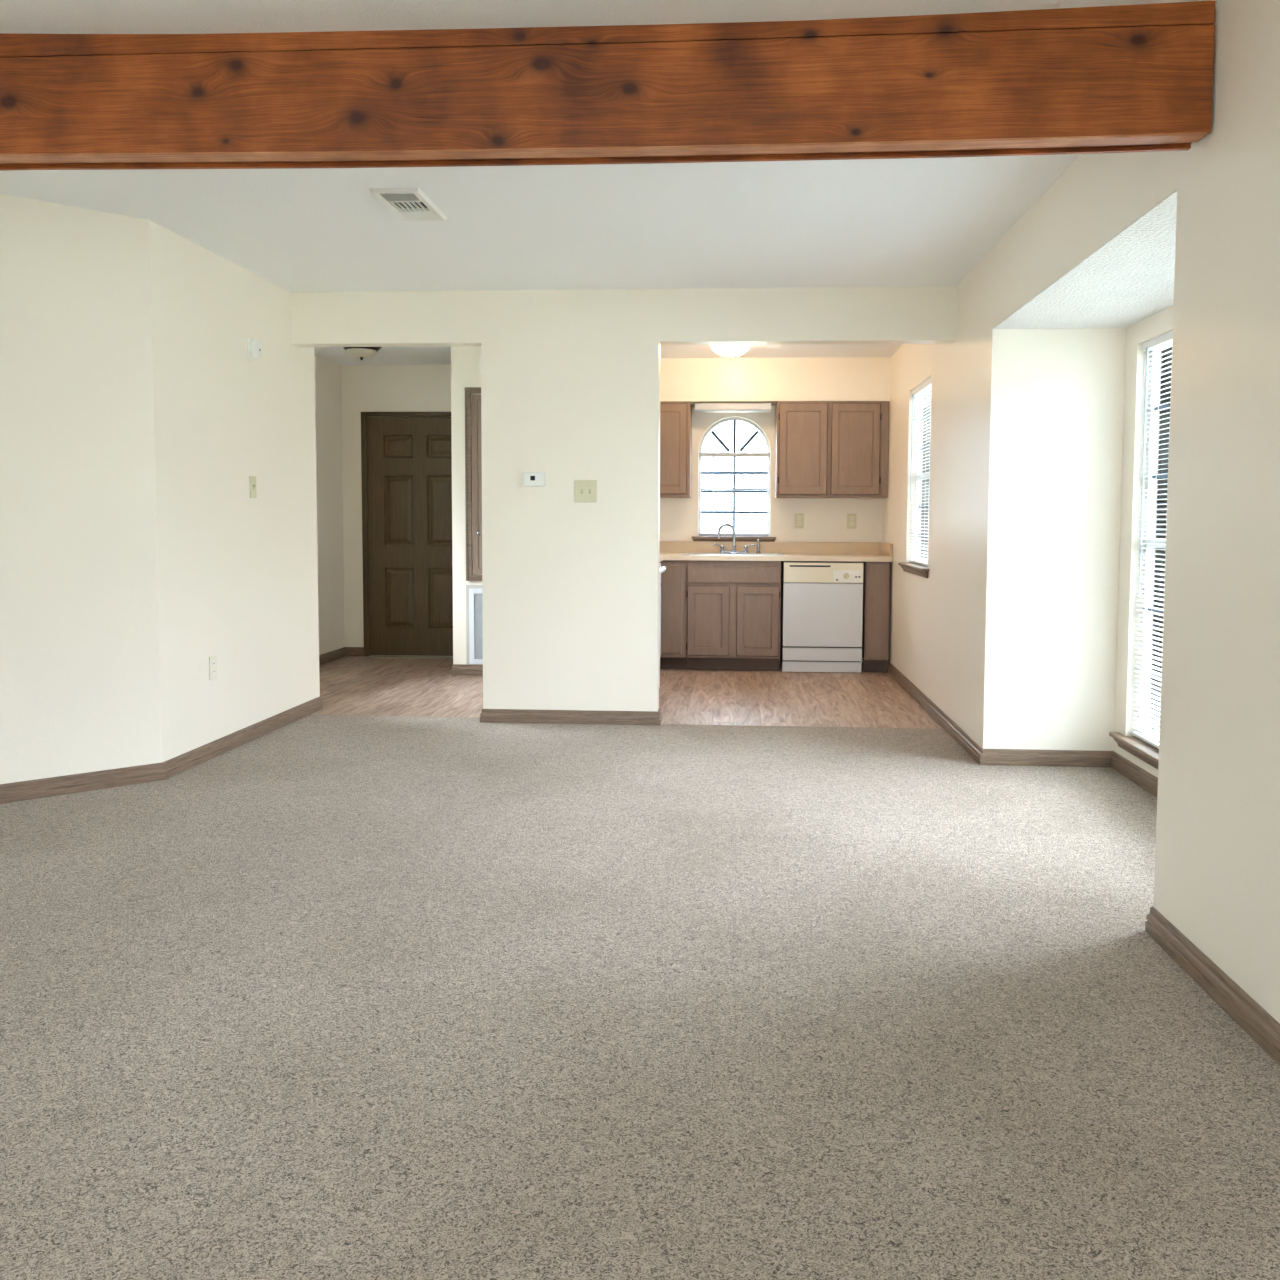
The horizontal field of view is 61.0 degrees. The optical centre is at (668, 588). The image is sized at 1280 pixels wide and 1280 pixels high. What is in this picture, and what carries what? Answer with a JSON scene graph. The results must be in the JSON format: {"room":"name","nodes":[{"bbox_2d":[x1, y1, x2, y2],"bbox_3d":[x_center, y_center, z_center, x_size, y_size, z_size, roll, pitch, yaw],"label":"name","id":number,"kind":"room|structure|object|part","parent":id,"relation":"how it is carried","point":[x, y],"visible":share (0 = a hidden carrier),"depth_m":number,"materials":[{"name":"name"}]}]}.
{"room":"empty living room","nodes":[
{"label":"empty living room","id":0,"kind":"room"},
{"bbox_2d":[0,194,319,783],"bbox_3d":[-3.043,-0.315,1.805,1.174,2.716,9.750,0,4,4],"label":"wall","id":1,"kind":"structure","parent":0,"point":[137,417],"depth_m":4.76,"materials":[{"name":"white paint"}]},
{"bbox_2d":[0,696,321,803],"bbox_3d":[-3.283,0.993,2.019,0.905,0.078,9.655,1,4,11],"label":"baseboard","id":2,"kind":"structure","parent":1,"relation":"attached to","point":[89,781],"depth_m":4.82,"materials":[{"name":"brown wood"}]},
{"bbox_2d":[209,655,216,679],"bbox_3d":[-2.235,0.390,5.328,0.008,0.116,0.072,0,4,4],"label":"wall outlet","id":3,"kind":"object","parent":1,"relation":"attached to","point":[212,659],"visible":1,"depth_m":5.32,"materials":[{"name":"beige plastic"}]},
{"bbox_2d":[249,476,256,497],"bbox_3d":[-2.196,-0.535,5.748,0.018,0.116,0.072,0,4,4],"label":"light switch","id":4,"kind":"object","parent":1,"relation":"attached to","point":[252,479],"visible":1,"depth_m":5.74,"materials":[{"name":"beige plastic"}]},
{"bbox_2d":[246,337,261,360],"bbox_3d":[-2.179,-1.260,5.722,0.042,0.120,0.120,0,4,4],"label":"smoke detector","id":5,"kind":"object","parent":1,"relation":"attached to","point":[254,349],"visible":1,"depth_m":5.69,"materials":[{"name":"white plastic"}]},
{"bbox_2d":[315,355,344,654],"bbox_3d":[-2.911,-0.696,7.952,0.120,2.716,2.800,0,4,4],"label":"wall","id":6,"kind":"structure","parent":0,"point":[328,408],"depth_m":8.93,"materials":[{"name":"white paint"}]},
{"bbox_2d":[319,647,363,664],"bbox_3d":[-2.773,0.622,8.025,0.168,0.078,2.560,0,4,4],"label":"baseboard","id":7,"kind":"structure","parent":6,"relation":"attached to","point":[324,658],"depth_m":9.16,"materials":[{"name":"brown wood"}]},
{"bbox_2d":[451,346,481,663],"bbox_3d":[-1.187,-0.733,8.679,0.810,2.716,1.130,0,4,4],"label":"wall","id":8,"kind":"structure","parent":0,"point":[465,360],"depth_m":8.13,"materials":[{"name":"white paint"}]},
{"bbox_2d":[451,664,482,674],"bbox_3d":[-1.210,0.588,8.694,0.816,0.078,1.026,0,4,4],"label":"baseboard","id":9,"kind":"structure","parent":8,"relation":"attached to","point":[457,669],"depth_m":8.21,"materials":[{"name":"brown wood"}]},
{"bbox_2d":[465,387,481,580],"bbox_3d":[-1.229,-0.770,8.089,0.582,1.440,0.046,0,4,4],"label":"closet door","id":10,"kind":"structure","parent":8,"relation":"in","point":[473,450],"depth_m":8.11,"materials":[{"name":"brown wood"}]},
{"bbox_3d":[-1.228,-0.771,8.105,0.482,1.340,0.014,0,4,4],"label":"door","id":11,"kind":"part","parent":10,"relation":"part of","materials":[{"name":"wood"}]},
{"bbox_2d":[466,585,482,664],"bbox_3d":[-1.225,0.279,8.168,0.606,0.604,0.016,0,4,4],"label":"air vent","id":12,"kind":"object","parent":8,"relation":"in","point":[474,618],"visible":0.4,"depth_m":8.18,"materials":[{"name":"white metal"}]},
{"bbox_2d":[0,0,1218,364],"bbox_3d":[-0.997,-1.612,3.051,5.200,0.264,12.650,0,4,4],"label":"ceiling","id":13,"kind":"structure","parent":0,"point":[902,222],"depth_m":4.46,"materials":[{"name":"white paint"}]},
{"bbox_2d":[343,347,380,359],"bbox_3d":[-2.283,-1.751,8.068,0.300,0.118,0.300,0,4,4],"label":"ceiling light","id":14,"kind":"object","parent":13,"relation":"attached to","point":[362,352],"visible":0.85,"depth_m":8.00,"materials":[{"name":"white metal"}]},
{"bbox_3d":[-2.283,-1.744,8.068,0.220,0.054,0.220,0,4,4],"label":"lamp shade","id":15,"kind":"part","parent":14,"relation":"part of","materials":[{"name":"beige glass"}]},
{"bbox_2d":[370,188,446,220],"bbox_3d":[-1.062,-1.573,4.460,0.197,0.016,0.420,0,4,4],"label":"ceiling vent","id":16,"kind":"object","parent":13,"relation":"in","point":[409,204],"visible":1,"depth_m":4.44,"materials":[{"name":"white plastic"}]},
{"bbox_2d":[0,1,1214,170],"bbox_3d":[-1.013,-1.338,2.942,4.786,0.356,0.126,0,4,4],"label":"ceiling beam","id":17,"kind":"structure","parent":13,"relation":"attached to","point":[1139,77],"depth_m":2.83,"materials":[{"name":"brown wood"}]},
{"bbox_2d":[713,345,746,359],"bbox_3d":[0.444,-1.713,7.817,0.326,0.138,0.326,0,4,4],"label":"ceiling light","id":18,"kind":"object","parent":13,"relation":"attached to","point":[729,357],"visible":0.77,"depth_m":7.94,"materials":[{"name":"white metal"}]},
{"bbox_2d":[341,365,882,661],"bbox_3d":[-0.498,-0.759,9.155,4.544,2.717,0.150,0,4,4],"label":"wall","id":19,"kind":"structure","parent":0,"point":[364,388],"depth_m":9.11,"materials":[{"name":"white paint"}]},
{"bbox_2d":[361,412,452,658],"bbox_3d":[-2.101,-0.444,9.156,1.010,2.078,0.090,0,4,4],"label":"door","id":20,"kind":"structure","parent":19,"relation":"in","point":[406,457],"depth_m":9.19,"materials":[{"name":"brown wood"}]},
{"bbox_2d":[660,402,691,497],"bbox_3d":[-0.229,-1.125,8.880,0.821,0.760,0.336,0,4,4],"label":"upper cabinet","id":21,"kind":"object","parent":19,"relation":"attached to","point":[675,417],"visible":0.26,"depth_m":8.70,"materials":[{"name":"brown wood"}]},
{"bbox_2d":[692,417,775,541],"bbox_3d":[0.547,-0.904,9.063,0.700,1.043,0.175,0,4,4],"label":"window","id":22,"kind":"structure","parent":19,"relation":"in","point":[742,490],"depth_m":9.10,"materials":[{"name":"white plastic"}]},
{"bbox_3d":[0.544,-0.421,9.070,0.700,0.018,0.130,0,4,4],"label":"sill","id":23,"kind":"part","parent":22,"relation":"part of","materials":[{"name":"brown wood"}]},
{"bbox_2d":[699,453,769,535],"bbox_3d":[0.547,-0.782,9.072,0.588,0.695,0.048,0,4,4],"label":"window blind","id":24,"kind":"object","parent":22,"relation":"attached to","point":[713,455],"visible":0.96,"depth_m":9.07,"materials":[{"name":"grey plastic"}]},
{"bbox_3d":[0.546,-0.445,9.099,0.584,0.018,0.024,0,4,4],"label":"rail","id":25,"kind":"part","parent":24,"relation":"part of","materials":[{"name":"grey plastic"}]},
{"bbox_2d":[660,541,879,553],"bbox_3d":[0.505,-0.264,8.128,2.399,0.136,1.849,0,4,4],"label":"backsplash","id":26,"kind":"structure","parent":19,"relation":"attached to","point":[665,546],"depth_m":9.00,"materials":[{"name":"beige laminate"}]},
{"bbox_2d":[794,513,803,527],"bbox_3d":[1.081,-0.558,8.998,0.076,0.124,0.008,0,4,4],"label":"wall outlet","id":27,"kind":"object","parent":19,"relation":"attached to","point":[799,517],"visible":1,"depth_m":9.00,"materials":[{"name":"beige plastic"}]},
{"bbox_2d":[775,401,888,497],"bbox_3d":[1.312,-1.112,8.783,0.883,0.760,0.336,0,4,4],"label":"upper cabinet","id":28,"kind":"object","parent":19,"relation":"attached to","point":[824,449],"visible":0.99,"depth_m":8.62,"materials":[{"name":"brown wood"}]},
{"bbox_3d":[1.070,-1.107,8.639,0.383,0.723,0.018,0,4,4],"label":"door","id":29,"kind":"part","parent":28,"relation":"part of","materials":[{"name":"brown wood"}]},
{"bbox_3d":[1.483,-1.104,8.613,0.385,0.723,0.018,0,4,4],"label":"door","id":30,"kind":"part","parent":28,"relation":"part of","materials":[{"name":"brown wood"}]},
{"bbox_2d":[847,513,855,528],"bbox_3d":[1.513,-0.555,8.971,0.076,0.124,0.008,0,4,4],"label":"wall outlet","id":31,"kind":"object","parent":19,"relation":"attached to","point":[851,518],"visible":1,"depth_m":8.97,"materials":[{"name":"beige plastic"}]},
{"bbox_2d":[290,286,956,710],"bbox_3d":[-0.291,-0.576,6.223,3.760,2.716,0.120,0,4,4],"label":"wall","id":32,"kind":"structure","parent":0,"point":[570,379],"depth_m":6.17,"materials":[{"name":"white paint"}]},
{"bbox_2d":[523,472,544,485],"bbox_3d":[-0.767,-0.619,6.175,0.128,0.080,0.031,0,4,4],"label":"thermostat","id":33,"kind":"object","parent":32,"relation":"attached to","point":[529,478],"visible":1,"depth_m":6.16,"materials":[{"name":"white plastic"}]},
{"bbox_2d":[480,708,661,724],"bbox_3d":[-0.567,0.739,6.314,1.046,0.078,0.136,0,4,4],"label":"baseboard","id":34,"kind":"structure","parent":32,"relation":"attached to","point":[487,715],"depth_m":6.25,"materials":[{"name":"brown wood"}]},
{"bbox_2d":[575,480,596,501],"bbox_3d":[-0.472,-0.551,6.166,0.126,0.128,0.020,0,4,4],"label":"light switch","id":35,"kind":"object","parent":32,"relation":"attached to","point":[585,490],"visible":1,"depth_m":6.17,"materials":[{"name":"beige plastic"}]},
{"bbox_2d":[0,656,1279,1279],"bbox_3d":[-0.679,1.031,3.194,5.761,0.120,12.650,0,4,4],"label":"floor","id":36,"kind":"structure","parent":0,"point":[315,997],"depth_m":2.58,"materials":[{"name":"carpet"}]},
{"bbox_2d":[660,566,661,655],"bbox_3d":[-0.383,0.229,8.214,0.624,0.862,1.848,0,4,4],"label":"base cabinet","id":37,"kind":"object","parent":36,"relation":"on","point":[661,566],"visible":0.08,"depth_m":8.42,"materials":[{"name":"brown wood"}]},
{"bbox_2d":[660,541,892,561],"bbox_3d":[0.505,-0.264,8.128,2.399,0.136,1.849,0,4,4],"label":"countertop","id":38,"kind":"structure","parent":37,"relation":"on","point":[669,550],"depth_m":8.97,"materials":[{"name":"laminate"}]},
{"bbox_2d":[683,553,783,560],"bbox_3d":[0.519,-0.191,8.704,0.790,0.168,0.480,0,4,4],"label":"sink","id":39,"kind":"object","parent":38,"relation":"in","point":[738,554],"visible":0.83,"depth_m":8.84,"materials":[{"name":"silver metal"}]},
{"bbox_3d":[0.330,-0.191,8.689,0.345,0.168,0.363,0,4,4],"label":"bowl","id":40,"kind":"part","parent":39,"relation":"part of","materials":[{"name":"silver metal"}]},
{"bbox_3d":[0.704,-0.188,8.665,0.345,0.168,0.363,0,4,4],"label":"bowl","id":41,"kind":"part","parent":39,"relation":"part of","materials":[{"name":"silver metal"}]},
{"bbox_2d":[756,539,760,552],"bbox_3d":[0.734,-0.344,8.882,0.036,0.116,0.036,0,4,4],"label":"sprayer","id":42,"kind":"object","parent":39,"relation":"on","point":[758,540],"visible":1,"depth_m":8.87,"materials":[{"name":"silver metal"}]},
{"bbox_2d":[713,523,754,552],"bbox_3d":[0.535,-0.409,8.889,0.346,0.243,0.053,0,4,1],"label":"faucet","id":43,"kind":"object","parent":38,"relation":"on","point":[734,550],"visible":0.98,"depth_m":8.88,"materials":[{"name":"silver metal"}]},
{"bbox_3d":[0.409,-0.327,8.903,0.094,0.074,0.037,0,4,4],"label":"handle","id":44,"kind":"part","parent":43,"relation":"part of","materials":[{"name":"silver metal"}]},
{"bbox_3d":[0.472,-0.415,8.884,0.149,0.231,0.027,0,4,-6],"label":"spout","id":45,"kind":"part","parent":43,"relation":"part of","materials":[{"name":"silver metal"}]},
{"bbox_3d":[0.535,-0.294,8.898,0.198,0.014,0.050,0,4,4],"label":"plate","id":46,"kind":"part","parent":43,"relation":"part of","materials":[{"name":"silver metal"}]},
{"bbox_3d":[0.661,-0.324,8.887,0.094,0.074,0.037,0,4,4],"label":"handle","id":47,"kind":"part","parent":43,"relation":"part of","materials":[{"name":"silver metal"}]},
{"bbox_2d":[659,563,665,687],"bbox_3d":[-0.399,0.188,6.873,0.724,1.010,0.760,0,4,4],"label":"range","id":48,"kind":"object","parent":36,"relation":"on","point":[663,568],"visible":0.05,"depth_m":7.17,"materials":[{"name":"white metal"}]},
{"bbox_2d":[660,560,686,668],"bbox_3d":[0.054,0.195,8.796,0.208,0.862,0.630,0,4,4],"label":"base cabinet","id":49,"kind":"object","parent":36,"relation":"on","point":[674,578],"visible":0.94,"depth_m":8.48,"materials":[{"name":"brown wood"}]},
{"bbox_3d":[0.023,0.165,8.486,0.160,0.690,0.012,0,4,4],"label":"filler panel","id":50,"kind":"part","parent":49,"relation":"part of","materials":[{"name":"brown wood"}]},
{"bbox_2d":[686,560,780,669],"bbox_3d":[0.523,0.199,8.763,0.732,0.862,0.636,0,4,4],"label":"base cabinet","id":51,"kind":"object","parent":36,"relation":"on","point":[734,607],"visible":0.99,"depth_m":8.45,"materials":[{"name":"brown wood"}]},
{"bbox_3d":[0.308,0.254,8.470,0.329,0.550,0.018,0,4,4],"label":"door","id":52,"kind":"part","parent":51,"relation":"part of","materials":[{"name":"brown wood"}]},
{"bbox_3d":[0.503,-0.102,8.436,0.707,0.122,0.018,0,4,4],"label":"drawer","id":53,"kind":"part","parent":51,"relation":"part of","materials":[{"name":"brown wood"}]},
{"bbox_3d":[0.693,0.257,8.446,0.331,0.550,0.018,0,4,4],"label":"door","id":54,"kind":"part","parent":51,"relation":"part of","materials":[{"name":"brown wood"}]},
{"bbox_2d":[780,561,863,672],"bbox_3d":[1.210,0.211,8.680,0.612,0.855,0.620,0,4,4],"label":"dishwasher","id":55,"kind":"object","parent":36,"relation":"on","point":[821,622],"visible":0.99,"depth_m":8.40,"materials":[{"name":"white metal"}]},
{"bbox_3d":[1.193,0.613,8.455,0.612,0.080,0.020,0,4,4],"label":"toe panel","id":56,"kind":"part","parent":55,"relation":"part of","materials":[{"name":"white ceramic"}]},
{"bbox_3d":[1.193,0.514,8.442,0.612,0.102,0.034,0,4,4],"label":"access panel","id":57,"kind":"part","parent":55,"relation":"part of","materials":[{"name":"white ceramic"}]},
{"bbox_3d":[1.194,0.207,8.425,0.612,0.495,0.050,0,4,4],"label":"door","id":58,"kind":"part","parent":55,"relation":"part of","materials":[{"name":"white metal"}]},
{"bbox_3d":[1.196,-0.120,8.402,0.612,0.155,0.056,0,4,4],"label":"control panel","id":59,"kind":"part","parent":55,"relation":"part of","materials":[{"name":"beige plastic"}]},
{"bbox_3d":[1.377,-0.092,8.363,0.220,0.089,0.001,0,4,4],"label":"dial plate","id":60,"kind":"part","parent":55,"relation":"part of","materials":[{"name":"white plastic"}]},
{"bbox_2d":[861,562,889,671],"bbox_3d":[1.632,0.208,8.697,0.186,0.862,0.630,0,4,4],"label":"base cabinet","id":61,"kind":"object","parent":36,"relation":"on","point":[876,575],"visible":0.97,"depth_m":8.39,"materials":[{"name":"brown wood"}]},
{"bbox_3d":[1.613,0.173,8.385,0.160,0.730,0.012,0,4,4],"label":"filler panel","id":62,"kind":"part","parent":61,"relation":"part of","materials":[{"name":"brown wood"}]},
{"bbox_2d":[660,357,890,403],"bbox_3d":[0.560,-1.672,8.806,2.404,0.342,0.320,0,4,4],"label":"wall","id":63,"kind":"structure","parent":0,"point":[815,378],"depth_m":8.63,"materials":[{"name":"white paint"}]},
{"bbox_2d":[691,402,775,412],"bbox_3d":[0.521,-1.462,8.771,0.685,0.072,0.150,0,4,4],"label":"light","id":64,"kind":"object","parent":63,"relation":"attached to","point":[700,407],"visible":1,"depth_m":8.70,"materials":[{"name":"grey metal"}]},
{"bbox_3d":[0.522,-1.490,8.774,0.685,0.018,0.130,0,4,4],"label":"mounting plate","id":65,"kind":"part","parent":64,"relation":"part of","materials":[{"name":"grey metal"}]},
{"bbox_2d":[882,0,1279,1022],"bbox_3d":[1.774,-0.363,2.952,0.777,2.716,12.650,0,4,4],"label":"wall","id":66,"kind":"structure","parent":0,"point":[1021,627],"depth_m":3.80,"materials":[{"name":"white paint"}]},
{"bbox_2d":[898,388,930,577],"bbox_3d":[1.684,-0.723,7.212,0.145,1.265,1.010,0,4,4],"label":"window","id":67,"kind":"structure","parent":66,"relation":"in","point":[921,570],"depth_m":7.46,"materials":[{"name":"white plastic"}]},
{"bbox_3d":[1.658,-0.144,7.250,0.100,0.018,1.010,0,4,4],"label":"sill","id":68,"kind":"part","parent":67,"relation":"part of","materials":[{"name":"brown wood"}]},
{"bbox_2d":[910,378,930,565],"bbox_3d":[1.687,-0.757,7.210,0.046,1.194,0.854,0,4,4],"label":"window blind","id":69,"kind":"object","parent":67,"relation":"attached to","point":[926,385],"visible":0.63,"depth_m":7.29,"materials":[{"name":"white plastic"}]},
{"bbox_3d":[1.689,-0.169,7.246,0.024,0.015,0.848,0,4,4],"label":"rail","id":70,"kind":"part","parent":69,"relation":"part of","materials":[{"name":"white plastic"}]},
{"bbox_3d":[1.734,-0.750,7.207,0.045,1.210,0.870,0,4,4],"label":"frame","id":71,"kind":"part","parent":67,"relation":"part of","materials":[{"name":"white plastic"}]},
{"bbox_3d":[1.734,-0.750,7.207,0.004,1.150,0.810,0,4,4],"label":"pane","id":72,"kind":"part","parent":67,"relation":"part of","materials":[{"name":"clear glass"}]},
{"bbox_2d":[888,662,1279,1065],"bbox_3d":[1.657,0.976,2.666,0.633,0.078,11.600,0,4,4],"label":"baseboard","id":73,"kind":"structure","parent":66,"relation":"attached to","point":[1242,1008],"depth_m":3.06,"materials":[{"name":"brown wood"}]},
{"bbox_2d":[1109,342,1171,768],"bbox_3d":[2.099,-0.125,4.073,0.145,1.865,2.035,0,4,4],"label":"window","id":74,"kind":"structure","parent":66,"relation":"in","point":[1148,753],"depth_m":4.91,"materials":[{"name":"white plastic"}]},
{"bbox_3d":[2.073,0.753,4.129,0.100,0.018,2.035,0,4,4],"label":"sill","id":75,"kind":"part","parent":74,"relation":"part of","materials":[{"name":"brown wood"}]},
{"bbox_2d":[1132,331,1172,748],"bbox_3d":[2.103,-0.160,4.071,0.046,1.794,1.839,0,4,4],"label":"window blind","id":76,"kind":"object","parent":74,"relation":"attached to","point":[1164,339],"visible":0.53,"depth_m":4.85,"materials":[{"name":"white plastic"}]},
{"bbox_3d":[2.104,0.728,4.125,0.024,0.015,1.833,0,4,4],"label":"rail","id":77,"kind":"part","parent":76,"relation":"part of","materials":[{"name":"white plastic"}]},
{"bbox_3d":[2.108,-0.151,4.071,0.029,1.753,1.581,0,4,4],"label":"ladder cord","id":78,"kind":"part","parent":76,"relation":"part of","materials":[{"name":"white fabric"}]},
{"bbox_3d":[2.149,-0.152,4.068,0.045,1.810,1.855,0,4,4],"label":"frame","id":79,"kind":"part","parent":74,"relation":"part of","materials":[{"name":"white plastic"}]},
{"bbox_3d":[2.150,-0.152,4.068,0.004,1.750,1.795,0,4,4],"label":"pane","id":80,"kind":"part","parent":74,"relation":"part of","materials":[{"name":"clear glass"}]},
{"bbox_2d":[993,189,1176,328],"bbox_3d":[1.869,-1.213,4.019,0.816,0.120,2.402,0,4,4],"label":"ceiling","id":81,"kind":"structure","parent":0,"point":[1128,279],"depth_m":4.17,"materials":[{"name":"white paint"}]}
]}

